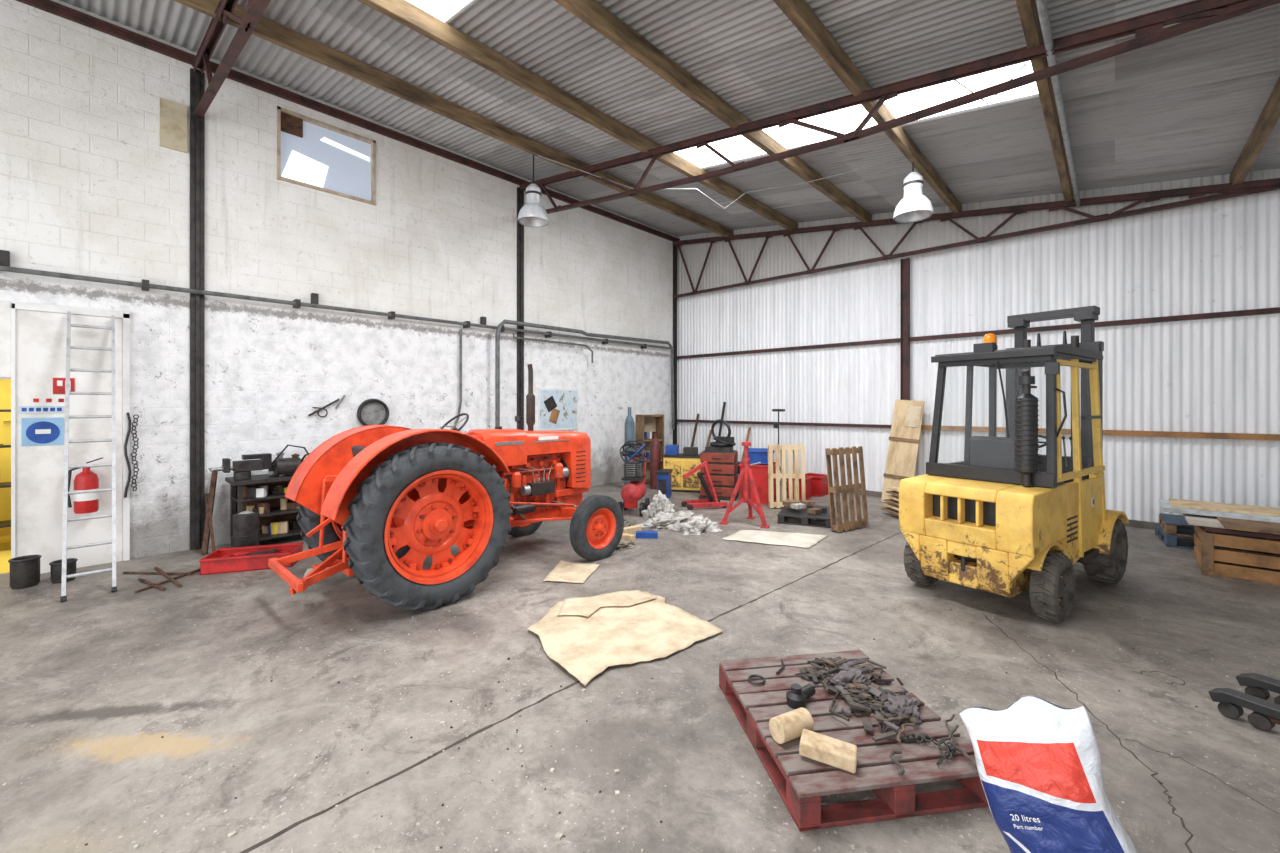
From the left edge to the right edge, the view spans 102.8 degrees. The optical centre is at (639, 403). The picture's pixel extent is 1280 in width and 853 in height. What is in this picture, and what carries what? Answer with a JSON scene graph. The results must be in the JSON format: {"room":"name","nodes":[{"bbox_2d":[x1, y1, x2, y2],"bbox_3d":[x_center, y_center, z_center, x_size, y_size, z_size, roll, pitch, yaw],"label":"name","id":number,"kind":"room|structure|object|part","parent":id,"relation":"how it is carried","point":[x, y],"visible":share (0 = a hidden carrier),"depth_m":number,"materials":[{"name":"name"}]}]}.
{"room":"farm building","nodes":[
{"label":"farm building","id":0,"kind":"room"},
{"bbox_2d":[0,0,676,558],"bbox_3d":[-4.072,-1.320,8.441,0.340,6.340,14.820,0,0,43],"label":"wall","id":1,"kind":"structure","parent":0,"point":[89,187],"depth_m":7.11,"materials":[{"name":"paint"}]},
{"bbox_2d":[0,300,129,573],"bbox_3d":[-6.744,0.380,5.340,0.050,2.940,2.000,0,0,43],"label":"door","id":2,"kind":"structure","parent":1,"relation":"in","point":[33,336],"depth_m":5.69,"materials":[{"name":"white paint"}]},
{"bbox_2d":[19,398,63,412],"bbox_3d":[-6.517,0.020,5.567,0.011,0.160,0.320,0,0,43],"label":"notice sign","id":3,"kind":"object","parent":2,"relation":"attached to","point":[22,409],"visible":1,"depth_m":5.57,"materials":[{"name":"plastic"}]},
{"bbox_2d":[22,417,63,445],"bbox_3d":[-6.508,0.300,5.571,0.019,0.300,0.300,0,0,43],"label":"safety sign","id":4,"kind":"object","parent":2,"relation":"attached to","point":[35,431],"visible":1,"depth_m":5.57,"materials":[{"name":"blue plastic"}]},
{"bbox_2d":[53,378,74,393],"bbox_3d":[-6.408,-0.200,5.684,0.012,0.180,0.160,0,0,43],"label":"fire sign","id":5,"kind":"object","parent":2,"relation":"attached to","point":[59,384],"visible":0.81,"depth_m":5.67,"materials":[{"name":"red paint"}]},
{"bbox_2d":[68,457,102,513],"bbox_3d":[-6.181,0.907,5.715,0.223,0.606,0.270,0,0,-14],"label":"fire extinguisher","id":6,"kind":"object","parent":2,"relation":"attached to","point":[84,503],"visible":0.86,"depth_m":5.65,"materials":[{"name":"red paint"}]},
{"bbox_2d":[124,412,138,497],"bbox_3d":[-6.003,0.600,6.034,0.131,1.003,0.051,0,0,-40],"label":"hanging chain","id":7,"kind":"object","parent":2,"relation":"hanging from","point":[127,413],"visible":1,"depth_m":6.03,"materials":[{"name":"metal"}]},
{"bbox_2d":[277,106,375,204],"bbox_3d":[-4.667,-3.660,7.655,0.140,1.020,1.300,0,0,43],"label":"window","id":8,"kind":"structure","parent":1,"relation":"in","point":[312,153],"depth_m":7.64,"materials":[{"name":"clear glass"}]},
{"bbox_2d":[308,395,344,417],"bbox_3d":[-4.633,0.032,7.566,0.035,0.336,0.487,0,0,43],"label":"tool","id":9,"kind":"object","parent":1,"relation":"attached to","point":[343,396],"visible":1,"depth_m":7.56,"materials":[{"name":"metal"}]},
{"bbox_2d":[0,250,673,349],"bbox_3d":[-4.065,-1.490,8.148,0.150,0.240,14.400,0,0,43],"label":"conduit","id":10,"kind":"object","parent":1,"relation":"attached to","point":[4,255],"visible":0.92,"depth_m":7.02,"materials":[{"name":"metal"}]},
{"bbox_2d":[495,319,674,428],"bbox_3d":[-0.893,-0.479,11.377,0.080,2.261,5.230,0,0,43],"label":"pipe","id":11,"kind":"object","parent":10,"relation":"attached to","point":[497,334],"visible":0.94,"depth_m":10.34,"materials":[{"name":"metal"}]},
{"bbox_2d":[16,0,679,240],"bbox_3d":[-3.975,-4.355,8.282,0.100,0.090,14.720,0,0,43],"label":"beam","id":12,"kind":"structure","parent":1,"relation":"attached to","point":[49,6],"depth_m":7.26,"materials":[{"name":"metal"}]},
{"bbox_2d":[357,399,388,425],"bbox_3d":[-4.185,0.150,8.014,0.117,0.470,0.470,0,0,43],"label":"cable reel","id":13,"kind":"object","parent":1,"relation":"attached to","point":[369,412],"visible":0.86,"depth_m":8.03,"materials":[{"name":"rubber"}]},
{"bbox_2d":[452,329,461,429],"bbox_3d":[-3.261,-0.385,9.040,0.048,1.890,0.242,0,0,37],"label":"pipe","id":14,"kind":"object","parent":1,"relation":"attached to","point":[460,330],"visible":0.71,"depth_m":9.11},
{"bbox_2d":[538,388,577,429],"bbox_3d":[-1.710,0.110,10.772,0.027,0.880,1.050,0,0,43],"label":"poster","id":15,"kind":"object","parent":1,"relation":"attached to","point":[557,407],"visible":0.96,"depth_m":10.73,"materials":[{"name":"paper"}]},
{"bbox_2d":[0,481,1279,852],"bbox_3d":[1.113,1.924,3.621,14.500,0.152,14.820,0,0,43],"label":"floor","id":16,"kind":"structure","parent":0,"point":[92,682],"depth_m":3.22,"materials":[{"name":"concrete"}]},
{"bbox_2d":[0,379,10,573],"bbox_3d":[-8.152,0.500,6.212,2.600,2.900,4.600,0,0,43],"label":"tall cabinet","id":17,"kind":"object","parent":16,"relation":"on","point":[5,384],"depth_m":7.16,"materials":[{"name":"metal"}]},
{"bbox_2d":[0,409,10,527],"bbox_3d":[-7.958,0.900,6.715,0.400,1.900,1.800,0,0,43],"label":"storage shelf","id":18,"kind":"object","parent":17,"relation":"on","point":[6,424],"visible":0.08,"depth_m":6.48,"materials":[{"name":"metal"}]},
{"bbox_2d":[8,555,41,588],"bbox_3d":[-6.239,1.704,5.185,0.220,0.291,0.220,0,0,43],"label":"metal bucket","id":19,"kind":"object","parent":16,"relation":"on","point":[24,570],"visible":1,"depth_m":5.13,"materials":[{"name":"metal"}]},
{"bbox_2d":[49,558,77,583],"bbox_3d":[-6.026,1.744,5.342,0.200,0.211,0.200,0,0,43],"label":"metal bucket","id":20,"kind":"object","parent":16,"relation":"on","point":[55,566],"visible":0.79,"depth_m":5.27,"materials":[{"name":"metal"}]},
{"bbox_2d":[60,311,116,601],"bbox_3d":[-5.746,0.417,5.344,1.366,2.880,0.385,0,0,43],"label":"ladder","id":21,"kind":"object","parent":16,"relation":"on","point":[63,597],"visible":1,"depth_m":5.28,"materials":[{"name":"metal"}]},
{"bbox_2d":[123,567,199,592],"bbox_3d":[-5.031,1.837,5.460,1.011,0.018,0.668,0,0,43],"label":"bars","id":22,"kind":"object","parent":16,"relation":"on","point":[166,574],"visible":0.91,"depth_m":5.40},
{"bbox_2d":[190,68,204,549],"bbox_3d":[-5.647,-1.200,6.519,0.090,6.100,0.140,0,0,43],"label":"steel column","id":23,"kind":"structure","parent":16,"relation":"on","point":[197,82],"depth_m":6.49,"materials":[{"name":"metal"}]},
{"bbox_2d":[192,0,270,116],"bbox_3d":[-0.447,-3.285,1.685,14.161,2.003,0.110,0,0,43],"label":"roof truss","id":24,"kind":"object","parent":23,"relation":"attached to","point":[255,9],"visible":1,"depth_m":5.23,"materials":[{"name":"metal"}]},
{"bbox_2d":[173,0,733,236],"bbox_3d":[-2.747,-4.135,7.120,0.090,0.200,14.690,0,0,43],"label":"purlin","id":25,"kind":"object","parent":24,"relation":"on","point":[266,29],"visible":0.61,"depth_m":6.84,"materials":[{"name":"wood"}]},
{"bbox_2d":[518,154,548,226],"bbox_3d":[-1.716,-3.473,8.230,0.500,1.085,0.500,0,0,43],"label":"lamp","id":26,"kind":"object","parent":25,"relation":"hanging from","point":[532,214],"visible":1,"depth_m":8.13,"materials":[{"name":"metal"}]},
{"bbox_2d":[357,0,797,230],"bbox_3d":[-1.531,-3.911,5.990,0.090,0.200,14.690,0,0,43],"label":"purlin","id":27,"kind":"object","parent":24,"relation":"on","point":[404,12],"visible":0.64,"depth_m":6.27,"materials":[{"name":"wood"}]},
{"bbox_2d":[773,0,961,212],"bbox_3d":[0.769,-3.487,3.853,0.090,0.200,14.690,0,0,43],"label":"purlin","id":28,"kind":"object","parent":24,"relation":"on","point":[798,12],"visible":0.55,"depth_m":5.38,"materials":[{"name":"wood"}]},
{"bbox_2d":[893,162,933,222],"bbox_3d":[3.802,-2.989,7.115,0.500,0.757,0.500,0,0,43],"label":"lamp","id":29,"kind":"object","parent":28,"relation":"hanging from","point":[914,206],"visible":1,"depth_m":7.02,"materials":[{"name":"metal"}]},
{"bbox_2d":[1016,0,1073,201],"bbox_3d":[1.889,-3.280,2.811,0.090,0.200,14.690,0,0,43],"label":"purlin","id":30,"kind":"object","parent":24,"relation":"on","point":[1027,9],"visible":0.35,"depth_m":5.33,"materials":[{"name":"wood"}]},
{"bbox_2d":[1229,76,1279,184],"bbox_3d":[3.156,-3.047,1.633,0.090,0.200,14.690,0,0,43],"label":"purlin","id":31,"kind":"object","parent":24,"relation":"on","point":[1269,116],"visible":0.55,"depth_m":5.71,"materials":[{"name":"wood"}]},
{"bbox_2d":[201,471,217,553],"bbox_3d":[-5.358,1.340,6.361,0.147,0.999,0.627,0,0,-38],"label":"bar","id":32,"kind":"object","parent":16,"relation":"on","point":[208,530],"visible":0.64,"depth_m":6.37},
{"bbox_2d":[232,511,259,546],"bbox_3d":[-4.828,1.580,6.263,0.278,0.540,0.278,0,0,43],"label":"drum","id":33,"kind":"object","parent":16,"relation":"on","point":[246,532],"visible":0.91,"depth_m":6.17,"materials":[{"name":"metal"}]},
{"bbox_2d":[199,542,303,574],"bbox_3d":[-4.445,1.765,5.843,0.910,0.170,0.480,0,0,-19],"label":"tray","id":34,"kind":"object","parent":16,"relation":"on","point":[248,558],"visible":0.94,"depth_m":5.70,"materials":[{"name":"red paint"}]},
{"bbox_2d":[225,474,301,545],"bbox_3d":[-4.827,1.405,6.910,0.560,0.890,1.150,0,0,43],"label":"shelf unit","id":35,"kind":"object","parent":16,"relation":"on","point":[238,503],"visible":0.35,"depth_m":6.71,"materials":[{"name":"metal"}]},
{"bbox_2d":[208,453,271,479],"bbox_3d":[-5.077,0.805,6.508,0.260,0.310,0.620,0,0,43],"label":"vise","id":36,"kind":"object","parent":35,"relation":"on","point":[242,469],"visible":1,"depth_m":6.49,"materials":[{"name":"metal"}]},
{"bbox_2d":[268,444,309,476],"bbox_3d":[-4.679,0.748,7.051,0.507,0.414,0.774,0,0,43],"label":"tool","id":37,"kind":"object","parent":35,"relation":"on","point":[281,466],"visible":0.53,"depth_m":6.79,"materials":[{"name":"metal"}]},
{"bbox_2d":[303,567,328,576],"bbox_3d":[-3.518,1.841,5.619,0.282,0.009,0.340,0,0,-27],"label":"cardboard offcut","id":38,"kind":"object","parent":16,"relation":"on","point":[309,569],"visible":0.2,"depth_m":5.61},
{"bbox_2d":[268,364,623,609],"bbox_3d":[-1.972,0.682,5.707,1.787,2.361,3.440,0,0,43],"label":"tractor","id":39,"kind":"object","parent":16,"relation":"on","point":[397,495],"visible":1,"depth_m":4.91,"materials":[{"name":"metal"}]},
{"bbox_2d":[517,187,523,429],"bbox_3d":[-2.352,-1.200,10.064,0.090,6.100,0.140,0,0,43],"label":"steel column","id":40,"kind":"structure","parent":16,"relation":"on","point":[520,193],"depth_m":10.03,"materials":[{"name":"metal"}]},
{"bbox_2d":[519,0,1279,213],"bbox_3d":[2.848,-3.285,5.230,14.161,2.003,0.110,0,0,43],"label":"roof truss","id":41,"kind":"object","parent":40,"relation":"attached to","point":[1196,14],"visible":0.97,"depth_m":5.06,"materials":[{"name":"metal"}]},
{"bbox_2d":[538,63,1026,208],"bbox_3d":[1.610,-3.450,7.436,6.290,1.113,2.331,0,0,34],"label":"hanging cable","id":42,"kind":"object","parent":41,"relation":"hanging from","point":[958,82],"visible":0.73,"depth_m":8.21,"materials":[{"name":"metal"}]},
{"bbox_2d":[240,532,900,852],"bbox_3d":[0.557,1.850,4.265,11.009,0.003,0.160,0,0,-45],"label":"joint","id":43,"kind":"object","parent":16,"relation":"on","point":[295,824],"visible":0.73,"depth_m":2.70,"materials":[{"name":"concrete"}]},
{"bbox_2d":[543,560,599,582],"bbox_3d":[-0.731,1.833,5.616,0.483,0.017,0.700,0,0,7],"label":"scrap","id":44,"kind":"object","parent":16,"relation":"on","point":[565,571],"visible":1,"depth_m":5.55,"materials":[{"name":"cardboard"}]},
{"bbox_2d":[616,540,635,549],"bbox_3d":[-0.255,1.810,6.629,0.356,0.067,0.493,0,0,43],"label":"rag","id":45,"kind":"object","parent":16,"relation":"on","point":[626,544],"visible":0.59,"depth_m":6.56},
{"bbox_2d":[527,592,724,685],"bbox_3d":[-0.222,1.821,4.262,1.363,0.040,1.404,0,0,-35],"label":"cardboard sheet","id":46,"kind":"object","parent":16,"relation":"on","point":[584,646],"visible":0.94,"depth_m":4.02,"materials":[{"name":"cardboard"}]},
{"bbox_2d":[557,590,656,616],"bbox_3d":[-0.299,1.809,4.645,0.953,0.026,0.444,0,0,-19],"label":"flap","id":47,"kind":"object","parent":46,"relation":"on","point":[583,606],"visible":1,"depth_m":4.67,"materials":[{"name":"cardboard"}]},
{"bbox_2d":[624,519,630,526],"bbox_3d":[-0.480,1.759,7.703,0.689,0.173,0.734,0,0,-16],"label":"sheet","id":48,"kind":"object","parent":16,"relation":"on","point":[626,524],"visible":0.02,"depth_m":7.57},
{"bbox_2d":[622,407,636,485],"bbox_3d":[-0.227,0.960,11.065,0.340,1.780,0.220,0,0,43],"label":"gas cylinder","id":49,"kind":"object","parent":16,"relation":"on","point":[629,426],"visible":0.6,"depth_m":10.98,"materials":[{"name":"metal"}]},
{"bbox_2d":[3,546,1256,852],"bbox_3d":[0.141,1.844,3.195,5.960,0.012,6.141,0,0,43],"label":"debris","id":50,"kind":"object","parent":16,"relation":"on","point":[559,835],"visible":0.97,"depth_m":2.68,"materials":[{"name":"stone"}]},
{"bbox_2d":[618,440,649,515],"bbox_3d":[-0.085,1.232,8.748,0.495,1.236,0.725,0,0,13],"label":"air compressor","id":51,"kind":"object","parent":16,"relation":"on","point":[632,492],"visible":0.99,"depth_m":8.50,"materials":[{"name":"red metal"}]},
{"bbox_2d":[621,525,657,541],"bbox_3d":[-0.095,1.810,7.103,0.560,0.080,0.541,0,0,-38],"label":"wood offcuts","id":52,"kind":"object","parent":16,"relation":"on","point":[627,534],"visible":0.74,"depth_m":7.03,"materials":[{"name":"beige wood"}]},
{"bbox_2d":[635,414,663,482],"bbox_3d":[0.231,1.050,12.073,0.560,1.600,0.400,0,0,-27],"label":"wooden shelf","id":53,"kind":"object","parent":16,"relation":"on","point":[646,425],"visible":0.55,"depth_m":12.08,"materials":[{"name":"brown wood"}]},
{"bbox_2d":[650,434,660,489],"bbox_3d":[0.336,1.250,11.157,0.240,1.200,0.240,0,0,43],"label":"bottle","id":54,"kind":"object","parent":16,"relation":"on","point":[655,446],"visible":0.92,"depth_m":11.06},
{"bbox_2d":[641,490,675,517],"bbox_3d":[0.356,1.644,8.478,0.545,0.409,0.668,0,0,43],"label":"plastic sheeting","id":55,"kind":"object","parent":16,"relation":"on","point":[660,502],"visible":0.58,"depth_m":8.32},
{"bbox_2d":[656,469,672,498],"bbox_3d":[0.482,1.580,10.065,0.240,0.540,0.540,0,0,13],"label":"toolbox","id":56,"kind":"object","parent":16,"relation":"on","point":[664,476],"visible":0.77,"depth_m":9.83,"materials":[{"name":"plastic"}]},
{"bbox_2d":[637,510,694,530],"bbox_3d":[0.467,1.772,7.966,0.797,0.147,1.153,0,0,24],"label":"plastic sheeting","id":57,"kind":"object","parent":16,"relation":"on","point":[661,520],"visible":0.87,"depth_m":7.71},
{"bbox_2d":[673,245,676,444],"bbox_3d":[0.936,-1.200,13.602,0.090,6.100,0.140,0,0,43],"label":"steel column","id":58,"kind":"structure","parent":16,"relation":"on","point":[674,247],"depth_m":13.57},
{"bbox_2d":[662,445,701,492],"bbox_3d":[0.941,1.370,10.992,0.840,0.960,0.560,0,0,13],"label":"base cabinet","id":59,"kind":"object","parent":16,"relation":"on","point":[681,463],"visible":0.79,"depth_m":10.76,"materials":[{"name":"metal"}]},
{"bbox_2d":[678,514,722,534],"bbox_3d":[0.851,1.755,7.512,0.647,0.184,0.609,0,0,-18],"label":"plastic sheeting","id":60,"kind":"object","parent":16,"relation":"on","point":[696,525],"visible":0.99,"depth_m":7.41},
{"bbox_2d":[681,461,726,509],"bbox_3d":[1.136,1.438,9.165,0.793,0.824,0.449,0,0,-17],"label":"crane","id":61,"kind":"object","parent":16,"relation":"on","point":[710,501],"visible":1,"depth_m":9.12,"materials":[{"name":"red paint"}]},
{"bbox_2d":[699,445,738,500],"bbox_3d":[1.576,1.345,10.140,0.700,1.010,0.600,0,0,18],"label":"drawer unit","id":62,"kind":"object","parent":16,"relation":"on","point":[722,465],"visible":0.8,"depth_m":9.87,"materials":[{"name":"metal"}]},
{"bbox_2d":[710,419,735,446],"bbox_3d":[1.634,0.562,10.103,0.506,0.522,0.494,0,0,43],"label":"hoses","id":63,"kind":"object","parent":62,"relation":"on","point":[722,441],"visible":1,"depth_m":9.98,"materials":[{"name":"rubber"}]},
{"bbox_2d":[691,402,750,461],"bbox_3d":[1.874,0.891,12.444,1.640,1.894,0.429,0,0,43],"label":"bars","id":64,"kind":"object","parent":16,"relation":"on","point":[724,403],"visible":0.39,"depth_m":12.49,"materials":[{"name":"metal"}]},
{"bbox_2d":[737,460,741,491],"bbox_3d":[1.807,1.550,11.397,0.724,0.600,1.348,0,0,-43],"label":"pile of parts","id":65,"kind":"object","parent":16,"relation":"on","point":[738,471],"visible":0.03,"depth_m":10.90,"materials":[{"name":"metal"}]},
{"bbox_2d":[719,442,769,528],"bbox_3d":[1.691,1.220,8.033,0.744,1.260,0.660,0,0,23],"label":"stand","id":66,"kind":"object","parent":16,"relation":"on","point":[746,473],"visible":1,"depth_m":7.90,"materials":[{"name":"metal"}]},
{"bbox_2d":[738,462,775,504],"bbox_3d":[2.276,1.490,9.763,0.660,0.720,0.640,0,0,23],"label":"bin","id":67,"kind":"object","parent":16,"relation":"on","point":[759,471],"visible":0.44,"depth_m":9.48,"materials":[{"name":"paint"}]},
{"bbox_2d":[748,448,774,463],"bbox_3d":[2.289,0.995,9.777,0.540,0.260,0.490,0,0,13],"label":"tub","id":68,"kind":"object","parent":67,"relation":"on","point":[755,455],"visible":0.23,"depth_m":9.58,"materials":[{"name":"plastic"}]},
{"bbox_2d":[722,530,826,547],"bbox_3d":[1.868,1.837,7.055,1.329,0.010,0.788,0,0,22],"label":"sheet","id":69,"kind":"object","parent":16,"relation":"on","point":[804,540],"visible":1,"depth_m":7.01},
{"bbox_2d":[772,409,786,489],"bbox_3d":[2.908,0.972,10.540,0.354,1.744,0.404,0,0,43],"label":"tripod","id":70,"kind":"object","parent":16,"relation":"on","point":[775,425],"visible":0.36,"depth_m":10.57,"materials":[{"name":"black paint"}]},
{"bbox_2d":[768,444,805,507],"bbox_3d":[2.609,1.283,9.100,0.620,1.127,0.227,0,0,3],"label":"pallet","id":71,"kind":"object","parent":16,"relation":"on","point":[796,476],"visible":0.77,"depth_m":9.05,"materials":[{"name":"brown wood"}]},
{"bbox_2d":[786,476,812,499],"bbox_3d":[3.135,1.640,10.056,0.420,0.420,0.420,0,0,33],"label":"bucket","id":72,"kind":"object","parent":16,"relation":"on","point":[808,479],"visible":0.59,"depth_m":9.94,"materials":[{"name":"paint"}]},
{"bbox_2d":[778,505,834,527],"bbox_3d":[2.693,1.780,8.215,0.806,0.140,1.004,0,0,23],"label":"pallet","id":73,"kind":"object","parent":16,"relation":"on","point":[786,511],"visible":0.62,"depth_m":7.88,"materials":[{"name":"black paint"}]},
{"bbox_2d":[782,500,826,513],"bbox_3d":[2.663,1.645,8.225,0.604,0.120,0.656,0,0,-13],"label":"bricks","id":74,"kind":"object","parent":73,"relation":"on","point":[802,504],"visible":1,"depth_m":8.10,"materials":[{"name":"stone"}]},
{"bbox_2d":[805,473,828,496],"bbox_3d":[3.580,1.650,10.461,0.460,0.400,0.440,0,0,43],"label":"crate","id":75,"kind":"object","parent":16,"relation":"on","point":[819,487],"visible":0.53,"depth_m":10.28,"materials":[{"name":"paint"}]},
{"bbox_2d":[825,446,868,532],"bbox_3d":[3.070,1.243,7.570,0.700,1.206,0.234,0,0,-32],"label":"pallet","id":76,"kind":"object","parent":16,"relation":"on","point":[840,451],"visible":1,"depth_m":7.47,"materials":[{"name":"brown wood"}]},
{"bbox_2d":[719,650,988,830],"bbox_3d":[1.099,1.768,2.856,1.010,0.165,1.160,0,0,-9],"label":"pallet","id":77,"kind":"object","parent":16,"relation":"on","point":[801,791],"visible":0.79,"depth_m":2.47,"materials":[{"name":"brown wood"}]},
{"bbox_2d":[748,659,784,684],"bbox_3d":[0.813,1.671,3.185,0.374,0.015,0.104,0,0,-39],"label":"metal ring","id":78,"kind":"object","parent":77,"relation":"on","point":[783,666],"visible":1,"depth_m":3.12,"materials":[{"name":"black paint"}]},
{"bbox_2d":[769,707,813,743],"bbox_3d":[0.766,1.624,2.583,0.200,0.114,0.114,0,0,-27],"label":"log","id":79,"kind":"object","parent":77,"relation":"on","point":[788,726],"visible":0.94,"depth_m":2.54,"materials":[{"name":"brown wood"}]},
{"bbox_2d":[786,683,815,708],"bbox_3d":[0.904,1.632,2.892,0.112,0.100,0.192,0,0,43],"label":"pot","id":80,"kind":"object","parent":77,"relation":"on","point":[796,697],"visible":1,"depth_m":2.84,"materials":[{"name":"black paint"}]},
{"bbox_2d":[798,667,827,681],"bbox_3d":[1.076,1.654,3.158,0.205,0.042,0.158,0,0,43],"label":"rag","id":81,"kind":"object","parent":77,"relation":"on","point":[811,671],"visible":0.76,"depth_m":3.13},
{"bbox_2d":[799,729,857,772],"bbox_3d":[0.891,1.640,2.420,0.253,0.086,0.115,0,0,25],"label":"wood block","id":82,"kind":"object","parent":77,"relation":"on","point":[822,748],"visible":1,"depth_m":2.39,"materials":[{"name":"wood"}]},
{"bbox_2d":[795,656,977,776],"bbox_3d":[1.319,1.657,2.804,0.622,0.080,1.118,0,0,-11],"label":"chain","id":83,"kind":"object","parent":77,"relation":"on","point":[858,697],"visible":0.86,"depth_m":2.79,"materials":[{"name":"metal"}]},
{"bbox_2d":[830,663,867,686],"bbox_3d":[1.267,1.641,3.072,0.213,0.069,0.331,0,0,43],"label":"rag","id":84,"kind":"object","parent":83,"relation":"on","point":[842,678],"visible":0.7,"depth_m":3.05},
{"bbox_2d":[882,693,921,722],"bbox_3d":[1.426,1.644,2.803,0.212,0.063,0.323,0,0,27],"label":"rag","id":85,"kind":"object","parent":83,"relation":"on","point":[904,702],"visible":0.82,"depth_m":2.77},
{"bbox_2d":[881,486,898,515],"bbox_3d":[4.492,1.490,8.045,0.710,0.694,1.279,0,0,-7],"label":"planks","id":86,"kind":"object","parent":16,"relation":"on","point":[892,506],"visible":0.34,"depth_m":8.47,"materials":[{"name":"brown wood"}]},
{"bbox_2d":[881,399,924,502],"bbox_3d":[4.869,0.884,9.473,0.632,1.942,0.433,0,0,43],"label":"leaning board","id":87,"kind":"object","parent":16,"relation":"on","point":[904,438],"visible":0.84,"depth_m":9.48,"materials":[{"name":"brown wood"}]},
{"bbox_2d":[900,257,909,399],"bbox_3d":[5.057,-0.460,9.744,0.136,4.620,0.120,0,0,43],"label":"steel column","id":88,"kind":"structure","parent":16,"relation":"on","point":[904,263],"depth_m":9.73,"materials":[{"name":"metal"}]},
{"bbox_2d":[672,178,1279,297],"bbox_3d":[6.069,-3.285,8.695,14.161,2.003,0.110,0,0,43],"label":"roof truss","id":89,"kind":"object","parent":88,"relation":"on","point":[1227,190],"visible":0.98,"depth_m":8.65,"materials":[{"name":"metal"}]},
{"bbox_2d":[1036,0,1080,207],"bbox_3d":[1.946,-3.126,2.710,0.060,0.057,14.620,0,0,43],"label":"conduit","id":90,"kind":"object","parent":89,"relation":"attached to","point":[1042,8],"visible":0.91,"depth_m":5.10,"materials":[{"name":"metal"}]},
{"bbox_2d":[899,305,1128,621],"bbox_3d":[4.226,0.400,5.505,3.477,2.900,1.267,0,0,-35],"label":"forklift","id":91,"kind":"object","parent":16,"relation":"on","point":[1007,519],"visible":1,"depth_m":4.69,"materials":[{"name":"metal"}]},
{"bbox_3d":[3.831,0.453,5.154,1.520,1.956,1.109,0,0,-35],"label":"cab frame","id":92,"kind":"part","parent":91,"relation":"part of","materials":[{"name":"black paint"}]},
{"bbox_2d":[959,695,1137,852],"bbox_3d":[1.571,1.525,1.960,0.593,0.740,0.331,0,0,33],"label":"bag","id":93,"kind":"object","parent":16,"relation":"on","point":[1038,760],"visible":1,"depth_m":1.92,"materials":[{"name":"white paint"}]},
{"bbox_2d":[1155,524,1279,555],"bbox_3d":[7.470,1.775,6.641,1.010,0.150,0.803,0,0,38],"label":"pallet","id":94,"kind":"object","parent":16,"relation":"on","point":[1168,540],"visible":0.36,"depth_m":6.62,"materials":[{"name":"paint"}]},
{"bbox_2d":[1159,513,1279,540],"bbox_3d":[7.485,1.623,6.625,1.006,0.150,0.803,0,0,41],"label":"pallet","id":95,"kind":"object","parent":94,"relation":"on","point":[1169,523],"visible":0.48,"depth_m":6.67,"materials":[{"name":"paint"}]},
{"bbox_2d":[1194,525,1279,586],"bbox_3d":[7.016,1.620,5.275,1.725,0.460,0.920,0,0,43],"label":"wooden crate","id":96,"kind":"object","parent":16,"relation":"on","point":[1260,568],"visible":0.95,"depth_m":5.38,"materials":[{"name":"brown wood"}]},
{"bbox_2d":[1159,498,1279,539],"bbox_3d":[6.990,1.292,5.449,1.980,0.185,1.300,0,0,43],"label":"boards","id":97,"kind":"object","parent":96,"relation":"on","point":[1235,519],"visible":1,"depth_m":5.70,"materials":[{"name":"brown wood"}]},
{"bbox_2d":[1208,673,1279,730],"bbox_3d":[3.953,1.163,2.511,0.540,1.374,1.472,0,0,-25],"label":"dolly","id":98,"kind":"object","parent":16,"relation":"on","point":[1266,714],"visible":1,"depth_m":3.00,"materials":[{"name":"black paint"}]},
{"bbox_2d":[59,0,1279,235],"bbox_3d":[1.185,-3.548,3.552,14.300,1.958,14.817,0,0,43],"label":"ceiling","id":99,"kind":"structure","parent":0,"point":[1187,105],"depth_m":6.04,"materials":[{"name":"metal"}]},
{"bbox_2d":[406,0,471,21],"bbox_3d":[-0.734,-3.744,3.617,4.800,0.676,0.800,0,0,43],"label":"skylight","id":100,"kind":"object","parent":99,"relation":"attached to","point":[443,10],"visible":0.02,"depth_m":5.16,"materials":[{"name":"white"}]},
{"bbox_2d":[554,0,871,222],"bbox_3d":[-0.374,-3.698,4.915,0.090,0.200,14.690,0,0,43],"label":"purlin","id":101,"kind":"object","parent":99,"relation":"attached to","point":[591,12],"visible":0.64,"depth_m":5.85,"materials":[{"name":"wood"}]},
{"bbox_2d":[673,61,1037,167],"bbox_3d":[2.370,-3.744,6.956,4.800,0.676,0.817,0,0,43],"label":"skylight","id":102,"kind":"object","parent":99,"relation":"attached to","point":[846,120],"visible":0.45,"depth_m":6.43,"materials":[{"name":"white"}]},
{"bbox_2d":[677,168,1279,522],"bbox_3d":[6.195,-1.365,8.877,14.188,6.270,0.024,0,0,43],"label":"wall","id":103,"kind":"structure","parent":0,"point":[1212,375],"depth_m":8.72,"materials":[{"name":"metal"}]},
{"bbox_2d":[780,481,1158,529],"bbox_3d":[6.197,1.800,8.869,14.200,0.100,0.110,0,0,43],"label":"baseboard","id":104,"kind":"structure","parent":103,"relation":"attached to","point":[1132,523],"depth_m":7.68,"materials":[{"name":"concrete"}]},
{"bbox_2d":[677,307,1279,358],"bbox_3d":[6.159,-1.235,8.829,14.200,0.070,0.080,0,0,43],"label":"trim","id":105,"kind":"structure","parent":103,"relation":"attached to","point":[1277,309],"depth_m":8.46,"materials":[{"name":"metal"}]},
{"bbox_2d":[677,419,1279,440],"bbox_3d":[6.159,0.440,8.829,14.200,0.080,0.080,0,0,43],"label":"trim","id":106,"kind":"structure","parent":103,"relation":"attached to","point":[1246,436],"depth_m":7.79,"materials":[{"name":"metal"}]}
]}

